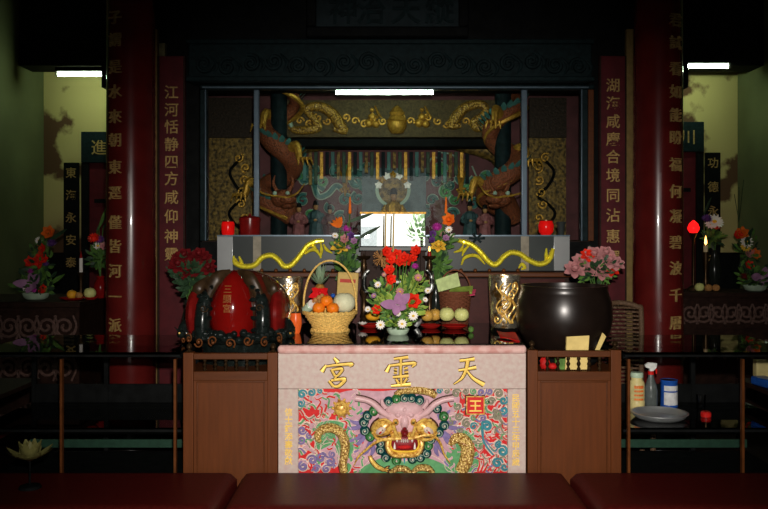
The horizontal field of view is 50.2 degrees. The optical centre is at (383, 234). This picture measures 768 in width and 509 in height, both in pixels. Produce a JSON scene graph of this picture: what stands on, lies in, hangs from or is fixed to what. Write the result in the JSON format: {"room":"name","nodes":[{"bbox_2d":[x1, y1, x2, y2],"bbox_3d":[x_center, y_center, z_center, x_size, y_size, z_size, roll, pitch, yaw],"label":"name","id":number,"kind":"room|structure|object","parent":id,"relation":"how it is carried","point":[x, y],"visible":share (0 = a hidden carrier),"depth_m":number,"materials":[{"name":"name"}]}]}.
{"room":"house of worship","nodes":[
{"label":"house of worship","id":0,"kind":"room"},
{"bbox_2d":[0,0,43,293],"bbox_3d":[-3.470,-0.650,1.900,0.300,4.300,12.200,0,0,0],"label":"wall","id":1,"kind":"structure","parent":0,"point":[21,89],"depth_m":7.41,"materials":[{"name":"green paint"}]},
{"bbox_2d":[0,411,767,468],"bbox_3d":[0.065,1.600,1.900,7.370,0.200,12.800,0,0,0],"label":"floor","id":2,"kind":"structure","parent":0,"point":[757,442],"depth_m":5.79,"materials":[{"name":"tile"}]},
{"bbox_2d":[0,378,40,438],"bbox_3d":[-2.325,1.173,4.440,0.590,0.655,0.820,0,0,0],"label":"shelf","id":3,"kind":"object","parent":2,"relation":"on","point":[8,386],"visible":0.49,"depth_m":4.63,"materials":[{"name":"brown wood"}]},
{"bbox_2d":[0,294,105,442],"bbox_3d":[-2.700,0.990,6.285,1.040,1.020,0.830,0,0,0],"label":"altar table","id":4,"kind":"object","parent":2,"relation":"on","point":[20,317],"visible":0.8,"depth_m":5.91,"materials":[{"name":"brown wood"}]},
{"bbox_2d":[21,292,48,299],"bbox_3d":[-2.589,0.455,6.100,0.200,0.050,0.200,0,0,0],"label":"bowl","id":5,"kind":"object","parent":4,"relation":"on","point":[27,295],"depth_m":6.03,"materials":[{"name":"ceramic"}]},
{"bbox_2d":[7,225,66,299],"bbox_3d":[-2.543,0.204,6.097,0.441,0.553,0.266,0,0,11],"label":"flower arrangement","id":6,"kind":"object","parent":4,"relation":"on","point":[36,262],"visible":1,"depth_m":6.05,"materials":[{"name":"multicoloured plant"}]},
{"bbox_2d":[59,296,85,300],"bbox_3d":[-2.295,0.469,6.050,0.200,0.021,0.200,0,0,0],"label":"plate","id":7,"kind":"object","parent":4,"relation":"on","point":[62,298],"visible":0.87,"depth_m":5.99,"materials":[{"name":"plastic"}]},
{"bbox_2d":[77,253,84,295],"bbox_3d":[-2.365,0.300,6.400,0.100,0.360,0.100,0,0,0],"label":"glass candle","id":8,"kind":"object","parent":4,"relation":"on","point":[80,273],"visible":0.68,"depth_m":6.39,"materials":[{"name":"glass"}]},
{"bbox_2d":[83,296,98,299],"bbox_3d":[-2.180,0.469,6.100,0.110,0.021,0.110,0,0,0],"label":"plate","id":9,"kind":"object","parent":4,"relation":"on","point":[95,297],"visible":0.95,"depth_m":6.06,"materials":[{"name":"ceramic"}]},
{"bbox_2d":[84,287,95,296],"bbox_3d":[-2.187,0.427,6.100,0.088,0.081,0.087,0,0,0],"label":"pear","id":10,"kind":"object","parent":9,"relation":"on","point":[88,292],"visible":0.93,"depth_m":6.07,"materials":[{"name":"green food"}]},
{"bbox_2d":[84,208,105,297],"bbox_3d":[-2.152,0.139,6.243,0.246,0.683,0.189,0,0,0],"label":"flower vase","id":11,"kind":"object","parent":4,"relation":"on","point":[98,247],"visible":0.92,"depth_m":6.22,"materials":[{"name":"red ceramic"}]},
{"bbox_2d":[64,132,105,292],"bbox_3d":[-2.725,0.261,7.768,0.593,2.477,0.083,0,0,0],"label":"screen","id":12,"kind":"object","parent":2,"relation":"on","point":[93,144],"visible":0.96,"depth_m":7.75,"materials":[{"name":"red paint"}]},
{"bbox_2d":[0,335,202,472],"bbox_3d":[-1.498,1.035,4.335,1.005,0.930,0.690,0,0,0],"label":"shelving unit","id":13,"kind":"object","parent":2,"relation":"on","point":[106,408],"depth_m":4.39,"materials":[{"name":"black wood"}]},
{"bbox_2d":[0,402,182,428],"bbox_3d":[-1.498,0.951,4.335,1.005,0.008,0.610,0,0,0],"label":"shelf","id":14,"kind":"object","parent":13,"relation":"attached to","point":[33,415],"depth_m":4.32,"materials":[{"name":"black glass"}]},
{"bbox_2d":[166,247,216,350],"bbox_3d":[-1.112,0.371,4.762,0.303,0.601,0.240,0,0,0],"label":"flower vase","id":15,"kind":"object","parent":13,"relation":"on","point":[187,267],"visible":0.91,"depth_m":4.70,"materials":[{"name":"ceramic"}]},
{"bbox_2d":[0,473,236,508],"bbox_3d":[-1.531,1.324,3.708,1.638,0.352,0.535,0,0,0],"label":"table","id":16,"kind":"object","parent":2,"relation":"on","point":[58,490],"visible":0.99,"depth_m":3.70,"materials":[{"name":"red leather"}]},
{"bbox_2d":[6,438,52,490],"bbox_3d":[-1.606,1.042,3.720,0.197,0.213,0.197,0,0,23],"label":"ornament","id":17,"kind":"object","parent":16,"relation":"on","point":[29,451],"visible":1,"depth_m":3.70,"materials":[{"name":"gold metal"}]},
{"bbox_2d":[98,0,163,450],"bbox_3d":[-1.604,-0.645,5.200,0.407,4.290,0.407,0,0,0],"label":"column","id":18,"kind":"structure","parent":2,"relation":"on","point":[130,24],"depth_m":5.07,"materials":[{"name":"paint"}]},
{"bbox_2d":[183,343,277,486],"bbox_3d":[-0.752,1.015,4.480,0.462,0.969,0.940,0,0,0],"label":"wooden stand","id":19,"kind":"object","parent":2,"relation":"on","point":[230,413],"visible":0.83,"depth_m":4.02,"materials":[{"name":"brown wood"}]},
{"bbox_2d":[174,269,294,365],"bbox_3d":[-0.766,0.427,4.363,0.622,0.490,0.600,0,0,0],"label":"drum","id":20,"kind":"object","parent":19,"relation":"on","point":[241,310],"visible":0.98,"depth_m":4.18,"materials":[{"name":"red wood"}]},
{"bbox_2d":[159,43,593,360],"bbox_3d":[0.088,0.070,6.110,3.258,2.860,1.180,0,0,0],"label":"shrine","id":21,"kind":"object","parent":2,"relation":"on","point":[429,148],"visible":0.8,"depth_m":6.42,"materials":[{"name":"brown wood"}]},
{"bbox_2d":[231,93,313,234],"bbox_3d":[-0.754,-0.637,5.958,0.510,1.355,0.613,0,0,-39],"label":"pillar","id":22,"kind":"structure","parent":21,"relation":"on","point":[287,161],"depth_m":5.99,"materials":[{"name":"brown wood"}]},
{"bbox_2d":[289,203,307,234],"bbox_3d":[-0.600,-0.093,5.776,0.118,0.266,0.119,0,0,-45],"label":"statue","id":23,"kind":"object","parent":21,"relation":"on","point":[298,219],"visible":0.95,"depth_m":5.75,"materials":[{"name":"ceramic"}]},
{"bbox_2d":[307,200,324,234],"bbox_3d":[-0.502,-0.109,6.045,0.131,0.297,0.132,0,0,-45],"label":"statue","id":24,"kind":"object","parent":21,"relation":"on","point":[315,217],"visible":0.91,"depth_m":6.01,"materials":[{"name":"teal ceramic"}]},
{"bbox_2d":[321,205,337,234],"bbox_3d":[-0.392,-0.088,5.946,0.113,0.256,0.114,0,0,-45],"label":"statue","id":25,"kind":"object","parent":21,"relation":"on","point":[328,230],"visible":0.79,"depth_m":5.92,"materials":[{"name":"ceramic"}]},
{"bbox_2d":[336,91,432,93],"bbox_3d":[0.000,-0.988,5.642,0.908,0.042,0.034,0,0,0],"label":"lamp","id":26,"kind":"object","parent":21,"relation":"attached to","point":[337,92],"visible":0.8,"depth_m":5.63,"materials":[{"name":"white plastic"}]},
{"bbox_2d":[380,188,406,211],"bbox_3d":[0.074,-0.165,6.453,0.181,0.410,0.183,0,0,-45],"label":"statue","id":27,"kind":"object","parent":21,"relation":"on","point":[392,206],"visible":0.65,"depth_m":6.43,"materials":[{"name":"gold metal"}]},
{"bbox_2d":[460,201,477,234],"bbox_3d":[0.629,-0.103,5.995,0.127,0.287,0.128,0,0,-45],"label":"statue","id":28,"kind":"object","parent":21,"relation":"on","point":[468,219],"visible":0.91,"depth_m":5.96,"materials":[{"name":"teal ceramic"}]},
{"bbox_2d":[476,204,494,234],"bbox_3d":[0.712,-0.088,5.776,0.113,0.256,0.114,0,0,-45],"label":"statue","id":29,"kind":"object","parent":21,"relation":"on","point":[484,220],"visible":0.92,"depth_m":5.75,"materials":[{"name":"pink ceramic"}]},
{"bbox_2d":[457,93,542,234],"bbox_3d":[0.845,-0.637,5.955,0.507,1.355,0.596,0,0,33],"label":"pillar","id":30,"kind":"structure","parent":21,"relation":"on","point":[493,190],"depth_m":5.96,"materials":[{"name":"brown wood"}]},
{"bbox_2d":[217,233,571,346],"bbox_3d":[0.059,0.743,5.245,2.194,1.513,0.510,0,0,0],"label":"altar","id":31,"kind":"object","parent":2,"relation":"on","point":[537,258],"visible":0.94,"depth_m":5.06,"materials":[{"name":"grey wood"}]},
{"bbox_2d":[221,221,234,234],"bbox_3d":[-0.999,-0.046,5.250,0.084,0.092,0.084,0,0,0],"label":"candle","id":32,"kind":"object","parent":31,"relation":"on","point":[227,227],"visible":0.88,"depth_m":5.21,"materials":[{"name":"red wax"}]},
{"bbox_2d":[239,213,260,234],"bbox_3d":[-0.866,-0.070,5.300,0.140,0.140,0.140,0,0,0],"label":"lidded box","id":33,"kind":"object","parent":31,"relation":"on","point":[249,225],"visible":0.86,"depth_m":5.24,"materials":[{"name":"red paint"}]},
{"bbox_2d":[538,220,553,234],"bbox_3d":[1.037,-0.049,5.250,0.100,0.097,0.100,0,0,0],"label":"candle holder","id":34,"kind":"object","parent":31,"relation":"on","point":[546,227],"visible":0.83,"depth_m":5.21,"materials":[{"name":"red glass"}]},
{"bbox_2d":[556,222,565,234],"bbox_3d":[1.133,-0.043,5.250,0.068,0.085,0.067,0,0,0],"label":"porcelain cup","id":35,"kind":"object","parent":31,"relation":"on","point":[560,225],"visible":0.85,"depth_m":5.23,"materials":[{"name":"grey ceramic"}]},
{"bbox_2d":[278,323,525,472],"bbox_3d":[0.088,1.016,4.461,1.214,0.968,1.018,0,0,0],"label":"altar table","id":36,"kind":"object","parent":2,"relation":"on","point":[360,399],"visible":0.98,"depth_m":4.01,"materials":[{"name":"pink paint"}]},
{"bbox_2d":[274,276,303,329],"bbox_3d":[-0.535,0.384,4.619,0.163,0.295,0.165,0,0,0],"label":"vase","id":37,"kind":"object","parent":36,"relation":"on","point":[293,285],"visible":0.34,"depth_m":4.55,"materials":[{"name":"metal"}]},
{"bbox_2d":[290,311,301,333],"bbox_3d":[-0.478,0.474,4.440,0.066,0.116,0.065,0,0,0],"label":"vase","id":38,"kind":"object","parent":36,"relation":"on","point":[295,317],"visible":0.88,"depth_m":4.42,"materials":[{"name":"orange ceramic"}]},
{"bbox_2d":[302,260,357,332],"bbox_3d":[-0.300,0.335,4.550,0.306,0.396,0.306,0,0,-42],"label":"fruit basket","id":39,"kind":"object","parent":36,"relation":"on","point":[322,322],"visible":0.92,"depth_m":4.46,"materials":[{"name":"wicker"}]},
{"bbox_2d":[302,300,314,311],"bbox_3d":[-0.414,0.397,4.527,0.084,0.079,0.050,0,0,42],"label":"fruit","id":40,"kind":"object","parent":39,"relation":"in","point":[308,306],"visible":0.77,"depth_m":4.51,"materials":[{"name":"white plant"}]},
{"bbox_2d":[312,302,324,312],"bbox_3d":[-0.355,0.394,4.465,0.070,0.064,0.069,0,0,0],"label":"orange","id":41,"kind":"object","parent":39,"relation":"in","point":[318,307],"visible":0.82,"depth_m":4.44,"materials":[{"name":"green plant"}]},
{"bbox_2d":[309,263,332,299],"bbox_3d":[-0.354,0.300,4.590,0.158,0.283,0.154,0,0,0],"label":"pineapple","id":42,"kind":"object","parent":39,"relation":"in","point":[319,289],"visible":0.73,"depth_m":4.57,"materials":[{"name":"green plant"}]},
{"bbox_2d":[326,303,338,312],"bbox_3d":[-0.279,0.396,4.465,0.070,0.064,0.069,0,0,0],"label":"orange","id":43,"kind":"object","parent":39,"relation":"in","point":[331,307],"visible":0.76,"depth_m":4.44,"materials":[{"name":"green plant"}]},
{"bbox_2d":[320,295,332,306],"bbox_3d":[-0.315,0.358,4.485,0.070,0.064,0.069,0,0,0],"label":"orange","id":44,"kind":"object","parent":43,"relation":"on","point":[325,300],"visible":0.91,"depth_m":4.46,"materials":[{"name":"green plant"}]},
{"bbox_2d":[333,291,354,311],"bbox_3d":[-0.220,0.368,4.530,0.124,0.114,0.123,0,0,0],"label":"melon","id":45,"kind":"object","parent":39,"relation":"in","point":[345,301],"visible":0.88,"depth_m":4.49,"materials":[{"name":"beige food"}]},
{"bbox_2d":[337,272,358,297],"bbox_3d":[-0.205,0.289,4.610,0.125,0.165,0.053,0,0,0],"label":"paper packet","id":46,"kind":"object","parent":39,"relation":"in","point":[344,283],"visible":0.67,"depth_m":4.60,"materials":[{"name":"beige paper"}]},
{"bbox_2d":[329,197,379,294],"bbox_3d":[-0.190,0.152,4.904,0.339,0.759,0.156,0,0,0],"label":"flower vase","id":47,"kind":"object","parent":36,"relation":"on","point":[342,244],"visible":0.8,"depth_m":4.89,"materials":[{"name":"ceramic"}]},
{"bbox_2d":[357,254,370,326],"bbox_3d":[-0.117,0.318,4.800,0.084,0.428,0.083,0,0,0],"label":"candlestick","id":48,"kind":"object","parent":36,"relation":"on","point":[363,258],"visible":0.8,"depth_m":4.79,"materials":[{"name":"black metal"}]},
{"bbox_2d":[360,323,377,328],"bbox_3d":[-0.074,0.521,4.700,0.132,0.021,0.132,0,0,0],"label":"plate","id":49,"kind":"object","parent":36,"relation":"on","point":[367,325],"visible":0.79,"depth_m":4.66,"materials":[{"name":"ceramic"}]},
{"bbox_2d":[365,311,379,320],"bbox_3d":[-0.063,0.459,4.695,0.088,0.058,0.087,0,0,0],"label":"banana","id":50,"kind":"object","parent":49,"relation":"on","point":[368,315],"visible":0.67,"depth_m":4.66,"materials":[{"name":"yellow plant"}]},
{"bbox_2d":[384,213,386,280],"bbox_3d":[0.008,0.083,4.700,0.012,0.422,0.011,0,0,22],"label":"incense stick","id":51,"kind":"object","parent":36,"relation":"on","point":[385,213],"visible":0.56,"depth_m":4.70,"materials":[{"name":"beige wood"}]},
{"bbox_2d":[359,212,426,323],"bbox_3d":[0.054,0.197,4.900,0.403,0.670,0.080,0,0,0],"label":"framed mirror","id":52,"kind":"object","parent":36,"relation":"on","point":[409,227],"visible":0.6,"depth_m":4.90,"materials":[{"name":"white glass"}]},
{"bbox_2d":[361,214,424,245],"bbox_3d":[0.054,-0.030,4.910,0.383,0.192,0.010,0,0,-1],"label":"mirror glass","id":53,"kind":"object","parent":52,"relation":"on","point":[409,229],"depth_m":4.91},
{"bbox_2d":[365,244,430,334],"bbox_3d":[0.076,0.291,4.362,0.352,0.482,0.295,0,0,3],"label":"flower arrangement","id":54,"kind":"object","parent":36,"relation":"on","point":[403,300],"visible":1,"depth_m":4.36,"materials":[{"name":"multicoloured plant"}]},
{"bbox_2d":[386,327,408,334],"bbox_3d":[0.075,0.517,4.400,0.124,0.030,0.124,0,0,0],"label":"bowl","id":55,"kind":"object","parent":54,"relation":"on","point":[392,331],"depth_m":4.36,"materials":[{"name":"ceramic"}]},
{"bbox_2d":[362,269,433,327],"bbox_3d":[0.081,0.364,4.720,0.311,0.335,0.293,0,0,-43],"label":"incense burner","id":56,"kind":"object","parent":36,"relation":"on","point":[417,323],"visible":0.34,"depth_m":4.71,"materials":[{"name":"grey metal"}]},
{"bbox_2d":[392,213,394,274],"bbox_3d":[0.054,0.083,4.700,0.012,0.422,0.011,0,0,22],"label":"incense stick","id":57,"kind":"object","parent":56,"relation":"in","point":[393,213],"visible":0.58,"depth_m":4.70,"materials":[{"name":"beige wood"}]},
{"bbox_2d":[423,246,435,323],"bbox_3d":[0.267,0.299,4.810,0.084,0.466,0.083,0,0,0],"label":"candlestick","id":58,"kind":"object","parent":36,"relation":"on","point":[429,257],"visible":0.67,"depth_m":4.80,"materials":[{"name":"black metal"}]},
{"bbox_2d":[420,323,440,328],"bbox_3d":[0.265,0.521,4.680,0.122,0.021,0.122,0,0,0],"label":"plate","id":59,"kind":"object","parent":36,"relation":"on","point":[427,325],"visible":1,"depth_m":4.65,"materials":[{"name":"ceramic"}]},
{"bbox_2d":[421,309,433,320],"bbox_3d":[0.246,0.454,4.655,0.072,0.066,0.071,0,0,0],"label":"pear","id":60,"kind":"object","parent":59,"relation":"on","point":[429,315],"visible":0.89,"depth_m":4.63,"materials":[{"name":"beige food"}]},
{"bbox_2d":[430,308,439,319],"bbox_3d":[0.293,0.453,4.705,0.072,0.070,0.071,0,0,0],"label":"pear","id":61,"kind":"object","parent":59,"relation":"on","point":[435,311],"visible":0.77,"depth_m":4.68,"materials":[{"name":"orange food"}]},
{"bbox_2d":[425,197,458,323],"bbox_3d":[0.348,0.152,4.913,0.202,0.759,0.160,0,0,0],"label":"flower vase","id":62,"kind":"object","parent":36,"relation":"on","point":[438,237],"visible":0.96,"depth_m":4.89,"materials":[{"name":"ceramic"}]},
{"bbox_2d":[438,269,470,324],"bbox_3d":[0.420,0.367,4.850,0.204,0.330,0.204,0,0,0],"label":"gift basket","id":63,"kind":"object","parent":36,"relation":"on","point":[454,300],"visible":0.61,"depth_m":4.78,"materials":[{"name":"brown wicker"}]},
{"bbox_2d":[436,272,459,291],"bbox_3d":[0.375,0.277,4.805,0.144,0.114,0.033,0,0,0],"label":"greeting card","id":64,"kind":"object","parent":63,"relation":"in","point":[451,281],"visible":1,"depth_m":4.80,"materials":[{"name":"paper"}]},
{"bbox_3d":[0.454,0.343,4.825,0.183,0.045,0.074,0,0,0],"label":"packet","id":65,"kind":"object","parent":63,"relation":"in","visible":0},
{"bbox_2d":[449,286,472,293],"bbox_3d":[0.450,0.326,4.813,0.154,0.052,0.081,0,0,0],"label":"packet","id":66,"kind":"object","parent":65,"relation":"on","point":[464,288],"visible":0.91,"depth_m":4.82,"materials":[{"name":"green paper"}]},
{"bbox_2d":[442,324,467,329],"bbox_3d":[0.401,0.521,4.660,0.148,0.021,0.148,0,0,0],"label":"plate","id":67,"kind":"object","parent":36,"relation":"on","point":[447,326],"visible":1,"depth_m":4.62,"materials":[{"name":"plastic"}]},
{"bbox_2d":[439,307,453,320],"bbox_3d":[0.355,0.444,4.640,0.085,0.081,0.084,0,0,0],"label":"apple","id":68,"kind":"object","parent":67,"relation":"on","point":[446,314],"visible":1,"depth_m":4.61,"materials":[{"name":"green food"}]},
{"bbox_2d":[454,307,468,320],"bbox_3d":[0.440,0.449,4.660,0.085,0.078,0.084,0,0,0],"label":"apple","id":69,"kind":"object","parent":67,"relation":"on","point":[460,314],"visible":1,"depth_m":4.63,"materials":[{"name":"green food"}]},
{"bbox_2d":[488,274,520,331],"bbox_3d":[0.669,0.377,4.549,0.178,0.310,0.179,0,0,0],"label":"cup","id":70,"kind":"object","parent":36,"relation":"on","point":[504,289],"visible":0.96,"depth_m":4.48,"materials":[{"name":"metal"}]},
{"bbox_2d":[497,331,519,341],"bbox_3d":[0.639,0.519,4.220,0.088,0.028,0.280,0,0,0],"label":"cloth","id":71,"kind":"object","parent":36,"relation":"on","point":[513,336],"visible":1,"depth_m":4.21,"materials":[{"name":"fabric"}]},
{"bbox_2d":[225,473,587,508],"bbox_3d":[0.096,1.324,3.708,1.572,0.352,0.535,0,0,0],"label":"bench","id":72,"kind":"object","parent":2,"relation":"on","point":[255,490],"visible":1,"depth_m":3.67,"materials":[{"name":"red leather"}]},
{"bbox_2d":[526,340,620,483],"bbox_3d":[0.932,1.009,4.480,0.458,0.982,0.940,0,0,0],"label":"wooden stand","id":73,"kind":"object","parent":2,"relation":"on","point":[573,417],"visible":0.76,"depth_m":4.02,"materials":[{"name":"brown wood"}]},
{"bbox_2d":[540,357,556,369],"bbox_3d":[0.821,0.638,4.088,0.090,0.072,0.048,0,0,0],"label":"cloth bundle","id":74,"kind":"object","parent":73,"relation":"on","point":[542,360],"visible":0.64,"depth_m":4.08,"materials":[{"name":"fabric"}]},
{"bbox_2d":[554,358,564,368],"bbox_3d":[0.882,0.643,4.095,0.055,0.052,0.030,0,0,0],"label":"packet","id":75,"kind":"object","parent":73,"relation":"on","point":[561,360],"visible":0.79,"depth_m":4.08,"materials":[{"name":"plastic"}]},
{"bbox_2d":[516,283,612,365],"bbox_3d":[0.951,0.468,4.330,0.502,0.408,0.502,0,0,0],"label":"bowl","id":76,"kind":"object","parent":73,"relation":"on","point":[547,314],"visible":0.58,"depth_m":4.13,"materials":[{"name":"brown metal"}]},
{"bbox_2d":[565,336,588,369],"bbox_3d":[0.960,0.585,4.085,0.124,0.169,0.048,0,0,0],"label":"folded paper","id":77,"kind":"object","parent":73,"relation":"on","point":[572,342],"visible":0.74,"depth_m":4.08,"materials":[{"name":"yellow paper"}]},
{"bbox_2d":[595,333,605,349],"bbox_3d":[1.090,0.538,4.130,0.066,0.092,0.016,0,0,-25],"label":"folded paper","id":78,"kind":"object","parent":73,"relation":"on","point":[602,337],"visible":0.94,"depth_m":4.13,"materials":[{"name":"yellow paper"}]},
{"bbox_2d":[597,300,655,450],"bbox_3d":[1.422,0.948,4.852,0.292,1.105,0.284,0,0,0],"label":"rattan chair","id":79,"kind":"object","parent":2,"relation":"on","point":[631,305],"visible":0.3,"depth_m":4.95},
{"bbox_2d":[625,0,689,450],"bbox_3d":[1.738,-0.645,5.200,0.407,4.290,0.407,0,0,0],"label":"column","id":80,"kind":"structure","parent":2,"relation":"on","point":[658,200],"depth_m":5.07,"materials":[{"name":"paint"}]},
{"bbox_2d":[570,473,767,508],"bbox_3d":[1.701,1.324,3.708,1.598,0.352,0.535,0,0,0],"label":"bench","id":81,"kind":"object","parent":2,"relation":"on","point":[595,490],"visible":0.98,"depth_m":3.70,"materials":[{"name":"red leather"}]},
{"bbox_2d":[601,335,767,472],"bbox_3d":[1.613,1.035,4.335,0.875,0.930,0.690,0,0,0],"label":"table","id":82,"kind":"object","parent":2,"relation":"on","point":[730,414],"depth_m":4.39,"materials":[{"name":"black wood"}]},
{"bbox_2d":[564,245,624,349],"bbox_3d":[1.211,0.365,4.755,0.356,0.614,0.231,0,0,0],"label":"flower vase","id":83,"kind":"object","parent":82,"relation":"on","point":[586,264],"visible":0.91,"depth_m":4.70,"materials":[{"name":"ceramic"}]},
{"bbox_2d":[630,371,644,408],"bbox_3d":[1.372,0.845,4.449,0.084,0.204,0.086,0,0,0],"label":"plastic jar","id":84,"kind":"object","parent":82,"relation":"on","point":[637,385],"visible":0.8,"depth_m":4.42,"materials":[{"name":"beige plastic"}]},
{"bbox_2d":[644,362,657,405],"bbox_3d":[1.478,0.826,4.540,0.072,0.242,0.072,0,0,0],"label":"spray bottle","id":85,"kind":"object","parent":82,"relation":"on","point":[651,391],"visible":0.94,"depth_m":4.52,"materials":[{"name":"plastic"}]},
{"bbox_2d":[630,406,688,422],"bbox_3d":[1.425,0.931,4.245,0.290,0.032,0.290,0,0,0],"label":"round tray","id":86,"kind":"object","parent":82,"relation":"on","point":[660,414],"visible":1,"depth_m":4.28,"materials":[{"name":"metal"}]},
{"bbox_2d":[660,378,677,407],"bbox_3d":[1.578,0.874,4.540,0.094,0.147,0.094,0,0,0],"label":"plastic jar","id":87,"kind":"object","parent":82,"relation":"on","point":[668,386],"visible":0.99,"depth_m":4.50,"materials":[{"name":"blue plastic"}]},
{"bbox_2d":[621,402,767,428],"bbox_3d":[1.613,0.951,4.335,0.875,0.008,0.610,0,0,0],"label":"shelf","id":88,"kind":"object","parent":82,"relation":"attached to","point":[724,415],"depth_m":4.27,"materials":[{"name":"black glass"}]},
{"bbox_2d":[683,122,720,288],"bbox_3d":[2.872,0.214,7.768,0.602,2.572,0.083,0,0,0],"label":"screen","id":89,"kind":"object","parent":2,"relation":"on","point":[693,132],"visible":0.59,"depth_m":7.76,"materials":[{"name":"red paint"}]},
{"bbox_2d":[684,289,767,410],"bbox_3d":[2.950,0.993,7.170,0.940,1.015,0.500,0,0,0],"label":"altar table","id":90,"kind":"object","parent":2,"relation":"on","point":[723,311],"visible":0.48,"depth_m":6.96,"materials":[{"name":"brown wood"}]},
{"bbox_2d":[686,220,699,290],"bbox_3d":[2.699,0.177,7.150,0.120,0.615,0.118,0,0,0],"label":"lamp","id":91,"kind":"object","parent":90,"relation":"on","point":[693,227],"visible":0.92,"depth_m":7.14,"materials":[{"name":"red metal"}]},
{"bbox_2d":[695,282,703,290],"bbox_3d":[2.712,0.444,7.050,0.080,0.074,0.079,0,0,0],"label":"apple","id":92,"kind":"object","parent":90,"relation":"on","point":[699,286],"visible":1,"depth_m":7.02,"materials":[{"name":"green food"}]},
{"bbox_2d":[702,236,711,290],"bbox_3d":[2.805,0.244,7.150,0.100,0.482,0.098,0,0,0],"label":"glass candle","id":93,"kind":"object","parent":90,"relation":"on","point":[705,253],"visible":0.84,"depth_m":7.13,"materials":[{"name":"black glass"}]},
{"bbox_2d":[699,197,727,285],"bbox_3d":[2.923,0.075,7.290,0.236,0.821,0.188,0,0,0],"label":"flower vase","id":94,"kind":"object","parent":90,"relation":"on","point":[713,223],"visible":0.98,"depth_m":7.26,"materials":[{"name":"ceramic"}]},
{"bbox_2d":[732,180,767,290],"bbox_3d":[3.203,0.006,7.091,0.348,0.957,0.272,0,0,29],"label":"flower arrangement","id":95,"kind":"object","parent":90,"relation":"on","point":[760,278],"visible":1,"depth_m":7.05,"materials":[{"name":"orange plant"}]},
{"bbox_2d":[743,285,767,290],"bbox_3d":[3.212,0.460,7.100,0.200,0.050,0.200,0,0,0],"label":"bowl","id":96,"kind":"object","parent":90,"relation":"on","point":[747,287],"depth_m":7.03,"materials":[{"name":"ceramic"}]},
{"bbox_2d":[736,378,767,450],"bbox_3d":[2.350,1.173,4.440,0.540,0.655,0.820,0,0,0],"label":"shelf","id":97,"kind":"object","parent":2,"relation":"on","point":[748,383],"visible":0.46,"depth_m":4.63,"materials":[{"name":"brown wood"}]},
{"bbox_2d":[751,375,767,387],"bbox_3d":[2.135,0.821,4.580,0.090,0.048,0.160,0,0,-11],"label":"packet","id":98,"kind":"object","parent":97,"relation":"on","point":[762,381],"visible":1,"depth_m":4.58,"materials":[{"name":"blue paint"}]},
{"bbox_2d":[753,359,767,375],"bbox_3d":[2.180,0.783,4.740,0.075,0.124,0.050,0,0,0],"label":"carton","id":99,"kind":"object","parent":97,"relation":"on","point":[760,366],"visible":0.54,"depth_m":4.71,"materials":[{"name":"cardboard"}]},
{"bbox_2d":[44,72,737,251],"bbox_3d":[0.065,-0.650,8.150,7.370,4.300,0.300,0,0,0],"label":"wall","id":100,"kind":"structure","parent":0,"point":[73,105],"depth_m":8.00,"materials":[{"name":"paint"}]},
{"bbox_2d":[43,252,739,293],"bbox_3d":[0.065,0.835,7.975,6.770,1.330,0.050,0,0,0],"label":"baseboard","id":101,"kind":"structure","parent":100,"relation":"attached to","point":[730,261],"depth_m":7.95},
{"bbox_2d":[19,0,763,71],"bbox_3d":[0.065,-2.170,7.600,6.770,1.260,0.300,0,0,0],"label":"ceiling","id":102,"kind":"structure","parent":0,"point":[52,33],"depth_m":7.45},
{"bbox_2d":[55,67,100,76],"bbox_3d":[-2.707,-1.472,7.405,0.505,0.082,0.050,0,0,0],"label":"lamp","id":103,"kind":"object","parent":102,"relation":"attached to","point":[59,71],"visible":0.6,"depth_m":7.38,"materials":[{"name":"white plastic"}]},
{"bbox_2d":[688,59,730,68],"bbox_3d":[2.870,-1.544,7.405,0.505,0.082,0.050,0,0,0],"label":"lamp","id":104,"kind":"object","parent":102,"relation":"attached to","point":[692,63],"visible":0.6,"depth_m":7.38,"materials":[{"name":"white plastic"}]},
{"bbox_2d":[101,0,687,450],"bbox_3d":[0.075,-0.650,5.760,4.050,4.300,0.280,0,0,0],"label":"wall","id":105,"kind":"structure","parent":0,"point":[610,19],"depth_m":5.66,"materials":[{"name":"wood"}]},
{"bbox_2d":[155,29,158,383],"bbox_3d":[-1.560,0.050,5.597,0.030,2.900,0.044,0,0,0],"label":"trim","id":106,"kind":"structure","parent":105,"relation":"attached to","point":[156,30],"depth_m":5.58,"materials":[{"name":"paint"}]},
{"bbox_2d":[158,56,185,383],"bbox_3d":[-1.447,-0.070,5.597,0.186,2.300,0.036,0,0,0],"label":"couplet board","id":107,"kind":"object","parent":105,"relation":"attached to","point":[171,69],"visible":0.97,"depth_m":5.59,"materials":[{"name":"red paint"}]},
{"bbox_2d":[186,0,593,86],"bbox_3d":[0.040,-1.759,5.540,2.705,1.482,0.240,0,0,0],"label":"lintel","id":108,"kind":"object","parent":105,"relation":"attached to","point":[230,42],"visible":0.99,"depth_m":5.45,"materials":[{"name":"black wood"}]},
{"bbox_2d":[306,0,468,38],"bbox_3d":[0.023,-1.525,5.392,1.054,0.478,0.184,0,0,0],"label":"board","id":109,"kind":"object","parent":108,"relation":"attached to","point":[325,19],"visible":1,"depth_m":5.32,"materials":[{"name":"black wood"}]},
{"bbox_2d":[599,56,626,381],"bbox_3d":[1.560,-0.070,5.597,0.186,2.300,0.036,0,0,0],"label":"couplet board","id":110,"kind":"object","parent":105,"relation":"attached to","point":[612,69],"visible":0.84,"depth_m":5.59,"materials":[{"name":"red paint"}]},
{"bbox_2d":[625,29,633,438],"bbox_3d":[1.675,0.050,5.597,0.050,2.900,0.044,0,0,0],"label":"trim","id":111,"kind":"structure","parent":105,"relation":"attached to","point":[629,33],"depth_m":5.58,"materials":[{"name":"paint"}]},
{"bbox_2d":[738,0,767,288],"bbox_3d":[3.600,-0.650,1.900,0.300,4.300,12.200,0,0,0],"label":"wall","id":112,"kind":"structure","parent":0,"point":[752,85],"depth_m":7.64,"materials":[{"name":"green paint"}]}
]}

